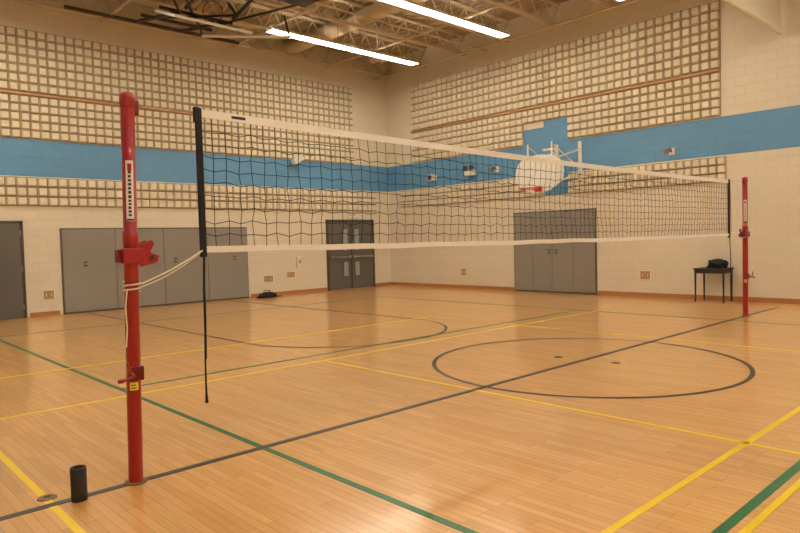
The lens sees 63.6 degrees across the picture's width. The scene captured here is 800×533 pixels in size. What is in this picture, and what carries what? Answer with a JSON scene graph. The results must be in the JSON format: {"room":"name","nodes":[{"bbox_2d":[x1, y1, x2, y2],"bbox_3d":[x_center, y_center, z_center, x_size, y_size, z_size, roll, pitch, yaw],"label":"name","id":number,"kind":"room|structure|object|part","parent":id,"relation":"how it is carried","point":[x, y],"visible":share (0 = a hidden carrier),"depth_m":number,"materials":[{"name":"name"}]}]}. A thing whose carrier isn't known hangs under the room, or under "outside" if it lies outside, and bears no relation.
{"room":"school gymnasium","nodes":[
{"label":"school gymnasium","id":0,"kind":"room"},
{"bbox_2d":[0,0,390,319],"bbox_3d":[-6.304,-2.767,16.522,16.400,7.550,0.200,-4,3,-43],"label":"wall","id":1,"kind":"structure","parent":0,"point":[19,157],"depth_m":17.23,"materials":[{"name":"beige paint"}]},
{"bbox_2d":[0,221,26,319],"bbox_3d":[-8.744,0.090,14.088,0.990,2.170,0.081,-4,3,-43],"label":"door","id":2,"kind":"structure","parent":1,"relation":"in","point":[13,300],"depth_m":14.27,"materials":[{"name":"grey paint"}]},
{"bbox_2d":[42,289,54,299],"bbox_3d":[-8.054,0.647,14.779,0.255,0.236,0.027,-4,3,-43],"label":"electrical outlet","id":3,"kind":"object","parent":1,"relation":"attached to","point":[47,294],"visible":1,"depth_m":14.77,"materials":[{"name":"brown plastic"}]},
{"bbox_2d":[0,89,192,114],"bbox_3d":[-6.574,-3.970,16.067,13.900,0.045,0.070,-4,3,-43],"label":"trim","id":4,"kind":"structure","parent":1,"relation":"attached to","point":[3,91],"depth_m":15.19,"materials":[{"name":"brown wood"}]},
{"bbox_2d":[59,227,248,313],"bbox_3d":[-6.062,0.002,16.601,4.850,2.000,0.075,-4,3,-43],"label":"door","id":5,"kind":"structure","parent":1,"relation":"in","point":[92,280],"depth_m":16.43,"materials":[{"name":"grey metal"}]},
{"bbox_2d":[0,25,353,130],"bbox_3d":[-6.590,-4.707,16.034,13.900,1.400,0.080,-4,3,-43],"label":"wall tiles","id":6,"kind":"structure","parent":1,"relation":"attached to","point":[35,62],"depth_m":16.38,"materials":[{"name":"beige tile"}]},
{"bbox_2d":[0,93,353,163],"bbox_3d":[-6.556,-3.458,16.084,13.900,0.960,0.080,-4,3,-43],"label":"wall tiles","id":7,"kind":"structure","parent":1,"relation":"attached to","point":[21,116],"depth_m":16.34,"materials":[{"name":"beige tile"}]},
{"bbox_2d":[0,176,376,210],"bbox_3d":[-6.183,-1.817,16.458,14.800,0.650,0.080,-4,3,-43],"label":"wall tiles","id":8,"kind":"structure","parent":1,"relation":"attached to","point":[14,191],"depth_m":16.54,"materials":[{"name":"beige tile"}]},
{"bbox_2d":[30,282,390,316],"bbox_3d":[-6.135,0.956,16.576,15.970,0.100,0.032,-4,3,-43],"label":"baseboard","id":9,"kind":"structure","parent":1,"relation":"attached to","point":[48,313],"depth_m":19.11,"materials":[{"name":"brown wood"}]},
{"bbox_2d":[263,275,273,282],"bbox_3d":[-3.825,0.358,18.732,0.342,0.212,0.027,-4,3,-43],"label":"electrical outlet","id":10,"kind":"object","parent":1,"relation":"attached to","point":[266,278],"visible":1,"depth_m":18.72,"materials":[{"name":"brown plastic"}]},
{"bbox_2d":[286,271,295,277],"bbox_3d":[-3.261,0.239,19.258,0.324,0.197,0.027,-4,3,-43],"label":"electrical outlet","id":11,"kind":"object","parent":1,"relation":"attached to","point":[289,274],"visible":1,"depth_m":19.25,"materials":[{"name":"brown plastic"}]},
{"bbox_2d":[291,155,304,164],"bbox_3d":[-3.071,-3.157,19.194,0.409,0.333,0.308,-4,3,-43],"label":"wall speaker","id":12,"kind":"object","parent":1,"relation":"attached to","point":[301,158],"visible":0.91,"depth_m":19.08,"materials":[{"name":"white plastic"}]},
{"bbox_2d":[296,256,300,266],"bbox_3d":[-3.051,-0.143,19.416,0.150,0.340,0.075,-4,3,-43],"label":"wall phone","id":13,"kind":"object","parent":1,"relation":"attached to","point":[298,258],"visible":1,"depth_m":19.38,"materials":[{"name":"white plastic"}]},
{"bbox_2d":[325,220,375,290],"bbox_3d":[-1.544,-0.399,20.792,1.950,2.220,0.120,-4,3,-43],"label":"door","id":14,"kind":"structure","parent":1,"relation":"in","point":[346,268],"depth_m":20.77,"materials":[{"name":"grey paint"}]},
{"bbox_2d":[347,212,355,217],"bbox_3d":[-1.559,-1.670,20.794,0.350,0.200,0.068,-4,3,-43],"label":"exit sign","id":15,"kind":"object","parent":1,"relation":"attached to","point":[349,215],"visible":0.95,"depth_m":20.75,"materials":[{"name":"white plastic"}]},
{"bbox_2d":[117,0,568,57],"bbox_3d":[1.961,-6.482,7.424,16.400,0.150,24.700,-4,3,-43],"label":"ceiling","id":16,"kind":"structure","parent":0,"point":[304,25],"depth_m":17.42,"materials":[{"name":"paint"}]},
{"bbox_2d":[64,0,318,44],"bbox_3d":[-4.382,-5.526,14.202,4.300,0.746,4.445,-4,3,-43],"label":"basketball hoop","id":17,"kind":"object","parent":16,"relation":"hanging from","point":[164,16],"visible":1,"depth_m":14.47,"materials":[{"name":"metal"}]},
{"bbox_2d":[10,0,391,77],"bbox_3d":[-6.159,-6.229,16.128,16.030,0.590,0.120,-4,3,-43],"label":"joist","id":18,"kind":"object","parent":16,"relation":"attached to","point":[30,2],"depth_m":17.43,"materials":[{"name":"beige metal"}]},
{"bbox_2d":[132,0,426,67],"bbox_3d":[-5.046,-6.212,14.938,16.030,0.590,0.120,-4,3,-43],"label":"joist","id":19,"kind":"object","parent":16,"relation":"attached to","point":[150,2],"depth_m":16.63,"materials":[{"name":"beige metal"}]},
{"bbox_2d":[100,0,518,68],"bbox_3d":[2.345,-5.811,7.793,10.040,0.040,24.280,-4,3,-43],"label":"joist bridging","id":20,"kind":"object","parent":16,"relation":"attached to","point":[127,1],"visible":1,"depth_m":15.81,"materials":[{"name":"paint"}]},
{"bbox_2d":[723,0,782,34],"bbox_3d":[1.909,-5.039,7.616,15.850,1.445,0.090,-4,3,-43],"label":"curtain","id":21,"kind":"object","parent":20,"relation":"hanging from","point":[766,12],"visible":1,"depth_m":12.29,"materials":[{"name":"fabric"}]},
{"bbox_2d":[266,10,418,65],"bbox_3d":[-1.346,-6.071,17.073,4.900,0.662,0.292,-4,3,-43],"label":"fluorescent light","id":22,"kind":"object","parent":16,"relation":"hanging from","point":[271,29],"visible":0.92,"depth_m":16.81,"materials":[{"name":"glowing white diffuser"},{"name":"white painted metal"}]},
{"bbox_2d":[283,0,427,54],"bbox_3d":[4.963,-6.301,10.236,0.424,0.424,24.200,-4,3,-43],"label":"air duct","id":23,"kind":"object","parent":16,"relation":"attached to","point":[329,31],"visible":0.65,"depth_m":16.98,"materials":[{"name":"metal"}]},
{"bbox_2d":[254,0,465,55],"bbox_3d":[-3.932,-6.194,13.748,16.030,0.590,0.120,-4,3,-43],"label":"joist","id":24,"kind":"object","parent":16,"relation":"attached to","point":[268,2],"depth_m":16.94,"materials":[{"name":"beige metal"}]},
{"bbox_2d":[368,0,509,42],"bbox_3d":[-2.818,-6.177,12.558,16.030,0.590,0.120,-4,3,-43],"label":"joist","id":25,"kind":"object","parent":16,"relation":"attached to","point":[464,7],"depth_m":16.63,"materials":[{"name":"beige metal"}]},
{"bbox_2d":[379,0,509,37],"bbox_3d":[0.875,-6.037,14.700,4.900,0.662,0.292,-4,3,-43],"label":"fluorescent light","id":26,"kind":"object","parent":16,"relation":"hanging from","point":[407,4],"visible":0.97,"depth_m":14.91,"materials":[{"name":"glowing white diffuser"},{"name":"white painted metal"}]},
{"bbox_2d":[481,0,560,27],"bbox_3d":[-1.705,-6.160,11.367,16.030,0.590,0.120,-4,3,-43],"label":"joist","id":27,"kind":"object","parent":16,"relation":"attached to","point":[536,17],"depth_m":16.02,"materials":[{"name":"beige metal"}]},
{"bbox_2d":[592,0,618,10],"bbox_3d":[-0.591,-6.142,10.177,16.030,0.590,0.120,-4,3,-43],"label":"joist","id":28,"kind":"object","parent":16,"relation":"attached to","point":[607,4],"depth_m":15.26,"materials":[{"name":"beige metal"}]},
{"bbox_2d":[368,34,385,63],"bbox_3d":[-0.659,-6.347,18.739,0.540,0.882,0.540,-4,3,-43],"label":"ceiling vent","id":29,"kind":"object","parent":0,"point":[374,60],"depth_m":18.66,"materials":[{"name":"beige metal"}]},
{"bbox_2d":[0,285,799,532],"bbox_3d":[2.169,1.209,7.731,16.400,0.150,24.700,-4,3,-43],"label":"floor","id":30,"kind":"structure","parent":0,"point":[481,462],"depth_m":5.54,"materials":[{"name":"brown wood"}]},
{"bbox_2d":[37,494,57,501],"bbox_3d":[-2.138,1.398,3.909,0.112,0.012,0.112,-4,3,-43],"label":"socket","id":31,"kind":"object","parent":30,"relation":"on","point":[47,497],"visible":1,"depth_m":3.90,"materials":[{"name":"brown metal"}]},
{"bbox_2d":[70,465,87,502],"bbox_3d":[-1.923,1.299,3.862,0.094,0.200,0.094,-4,3,-43],"label":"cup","id":32,"kind":"object","parent":30,"relation":"on","point":[78,473],"visible":1,"depth_m":3.83,"materials":[{"name":"black plastic"}]},
{"bbox_2d":[115,91,158,485],"bbox_3d":[-1.680,0.140,4.094,0.292,2.485,0.188,-2,2,-43],"label":"post","id":33,"kind":"object","parent":30,"relation":"on","point":[133,253],"depth_m":4.07,"materials":[{"name":"red metal"}]},
{"bbox_2d":[256,290,281,297],"bbox_3d":[-3.696,0.762,18.271,0.822,0.220,0.337,-4,3,-43],"label":"duffel bag","id":34,"kind":"object","parent":30,"relation":"on","point":[264,294],"visible":1,"depth_m":18.11,"materials":[{"name":"black fabric"}]},
{"bbox_2d":[0,297,799,532],"bbox_3d":[0.976,1.130,8.600,15.050,0.003,20.800,-4,3,-43],"label":"court lines","id":35,"kind":"object","parent":30,"relation":"on","point":[728,524],"visible":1,"depth_m":4.89,"materials":[{"name":"yellow paint"}]},
{"bbox_2d":[123,105,743,402],"bbox_3d":[2.151,-0.247,7.707,10.724,2.123,0.105,-4,3,-43],"label":"net","id":36,"kind":"object","parent":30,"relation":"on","point":[198,113],"visible":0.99,"depth_m":5.57,"materials":[{"name":"black fabric"}]},
{"bbox_2d":[693,267,733,302],"bbox_3d":[6.783,0.395,13.954,0.540,0.730,0.660,-4,3,-43],"label":"side table","id":37,"kind":"object","parent":30,"relation":"on","point":[704,270],"visible":0.98,"depth_m":13.86,"materials":[{"name":"black wood"}]},
{"bbox_2d":[707,259,728,267],"bbox_3d":[6.836,-0.070,13.870,0.442,0.200,0.407,-4,3,-43],"label":"jacket","id":38,"kind":"object","parent":37,"relation":"on","point":[715,263],"visible":0.98,"depth_m":13.73,"materials":[{"name":"black fabric"}]},
{"bbox_2d":[738,177,754,315],"bbox_3d":[6.110,-0.350,11.377,0.292,2.460,0.188,-4,3,-43],"label":"post","id":39,"kind":"object","parent":30,"relation":"on","point":[744,233],"depth_m":11.37,"materials":[{"name":"red metal"}]},
{"bbox_2d":[385,0,799,298],"bbox_3d":[8.044,-3.017,13.030,0.200,7.550,24.500,-4,3,-43],"label":"wall","id":40,"kind":"structure","parent":0,"point":[757,129],"depth_m":15.26,"materials":[{"name":"beige paint"}]},
{"bbox_2d":[428,174,436,180],"bbox_3d":[1.017,-2.783,20.223,0.265,0.190,0.200,-4,3,-43],"label":"wall speaker","id":41,"kind":"object","parent":40,"relation":"attached to","point":[431,178],"visible":0.92,"depth_m":20.13,"materials":[{"name":"white plastic"}]},
{"bbox_2d":[461,268,466,275],"bbox_3d":[1.953,0.167,19.599,0.027,0.216,0.208,-4,3,-43],"label":"electrical outlet","id":42,"kind":"object","parent":40,"relation":"attached to","point":[463,270],"visible":1,"depth_m":19.59,"materials":[{"name":"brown plastic"}]},
{"bbox_2d":[411,111,523,162],"bbox_3d":[1.876,-3.824,19.367,0.080,0.950,4.400,-4,3,-43],"label":"wall tiles","id":43,"kind":"structure","parent":40,"relation":"attached to","point":[504,131],"depth_m":18.96,"materials":[{"name":"beige tile"}]},
{"bbox_2d":[463,165,475,175],"bbox_3d":[2.071,-2.854,19.153,0.180,0.300,0.398,-4,3,-43],"label":"emergency light","id":44,"kind":"object","parent":40,"relation":"attached to","point":[466,173],"visible":0.88,"depth_m":19.11,"materials":[{"name":"white plastic"}]},
{"bbox_2d":[400,179,542,207],"bbox_3d":[1.920,-2.200,19.432,0.080,0.540,5.600,-4,3,-43],"label":"wall tiles","id":45,"kind":"structure","parent":40,"relation":"attached to","point":[419,200],"depth_m":19.38,"materials":[{"name":"beige tile"}]},
{"bbox_2d":[314,0,639,80],"bbox_3d":[1.982,-5.715,7.455,15.900,0.075,24.200,-4,3,-43],"label":"beam","id":46,"kind":"structure","parent":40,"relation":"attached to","point":[631,1],"depth_m":16.65,"materials":[{"name":"metal"}]},
{"bbox_2d":[488,166,498,171],"bbox_3d":[2.659,-2.777,18.403,0.352,0.165,0.140,-4,3,-43],"label":"security camera","id":47,"kind":"object","parent":40,"relation":"attached to","point":[497,167],"visible":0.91,"depth_m":18.35,"materials":[{"name":"white plastic"}]},
{"bbox_2d":[522,102,566,123],"bbox_3d":[3.849,-4.087,17.238,0.080,0.360,1.400,-4,3,-43],"label":"wall tiles","id":48,"kind":"structure","parent":40,"relation":"attached to","point":[558,110],"depth_m":17.18,"materials":[{"name":"beige tile"}]},
{"bbox_2d":[516,141,581,191],"bbox_3d":[3.680,-2.514,16.144,1.968,1.307,1.400,-4,3,-43],"label":"basketball hoop","id":49,"kind":"object","parent":40,"relation":"attached to","point":[545,176],"visible":0.93,"depth_m":15.93,"materials":[{"name":"white"}]},
{"bbox_3d":[3.922,-2.557,16.357,1.320,1.250,0.820,-4,3,-43],"label":"support frame","id":50,"kind":"part","parent":49,"relation":"part of","materials":[{"name":"white metal"}]},
{"bbox_2d":[513,208,597,294],"bbox_3d":[4.081,-0.395,17.249,0.075,2.190,2.570,-4,3,-43],"label":"door","id":51,"kind":"structure","parent":40,"relation":"in","point":[570,267],"depth_m":17.16,"materials":[{"name":"grey metal"}]},
{"bbox_2d":[410,0,720,130],"bbox_3d":[3.618,-5.069,17.418,0.080,1.460,9.600,-4,3,-43],"label":"wall tiles","id":52,"kind":"structure","parent":40,"relation":"attached to","point":[687,41],"depth_m":16.35,"materials":[{"name":"beige tile"}]},
{"bbox_2d":[410,69,720,132],"bbox_3d":[3.642,-4.303,17.452,0.070,0.045,9.600,-4,3,-43],"label":"trim","id":53,"kind":"structure","parent":40,"relation":"attached to","point":[715,70],"depth_m":16.39,"materials":[{"name":"brown wood"}]},
{"bbox_2d":[391,282,799,303],"bbox_3d":[7.992,0.708,13.172,0.032,0.100,24.300,-4,3,-43],"label":"baseboard","id":54,"kind":"structure","parent":40,"relation":"attached to","point":[617,293],"depth_m":15.30,"materials":[{"name":"brown wood"}]},
{"bbox_2d":[567,72,720,138],"bbox_3d":[5.634,-3.765,15.352,0.080,0.950,3.800,-4,3,-43],"label":"wall tiles","id":55,"kind":"structure","parent":40,"relation":"attached to","point":[698,97],"depth_m":15.15,"materials":[{"name":"beige tile"}]},
{"bbox_2d":[639,270,651,279],"bbox_3d":[5.870,0.203,15.411,0.027,0.221,0.299,-4,3,-43],"label":"electrical outlet","id":56,"kind":"object","parent":40,"relation":"attached to","point":[643,274],"visible":1,"depth_m":15.40,"materials":[{"name":"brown plastic"}]},
{"bbox_2d":[568,156,725,193],"bbox_3d":[5.712,-2.141,15.380,0.080,0.540,3.900,-4,3,-43],"label":"wall tiles","id":57,"kind":"structure","parent":40,"relation":"attached to","point":[715,167],"depth_m":15.12,"materials":[{"name":"beige tile"}]},
{"bbox_2d":[663,148,674,154],"bbox_3d":[6.125,-2.634,14.705,0.352,0.165,0.140,-4,3,-43],"label":"security camera","id":58,"kind":"object","parent":40,"relation":"attached to","point":[671,151],"visible":1,"depth_m":14.69,"materials":[{"name":"white plastic"}]}
]}

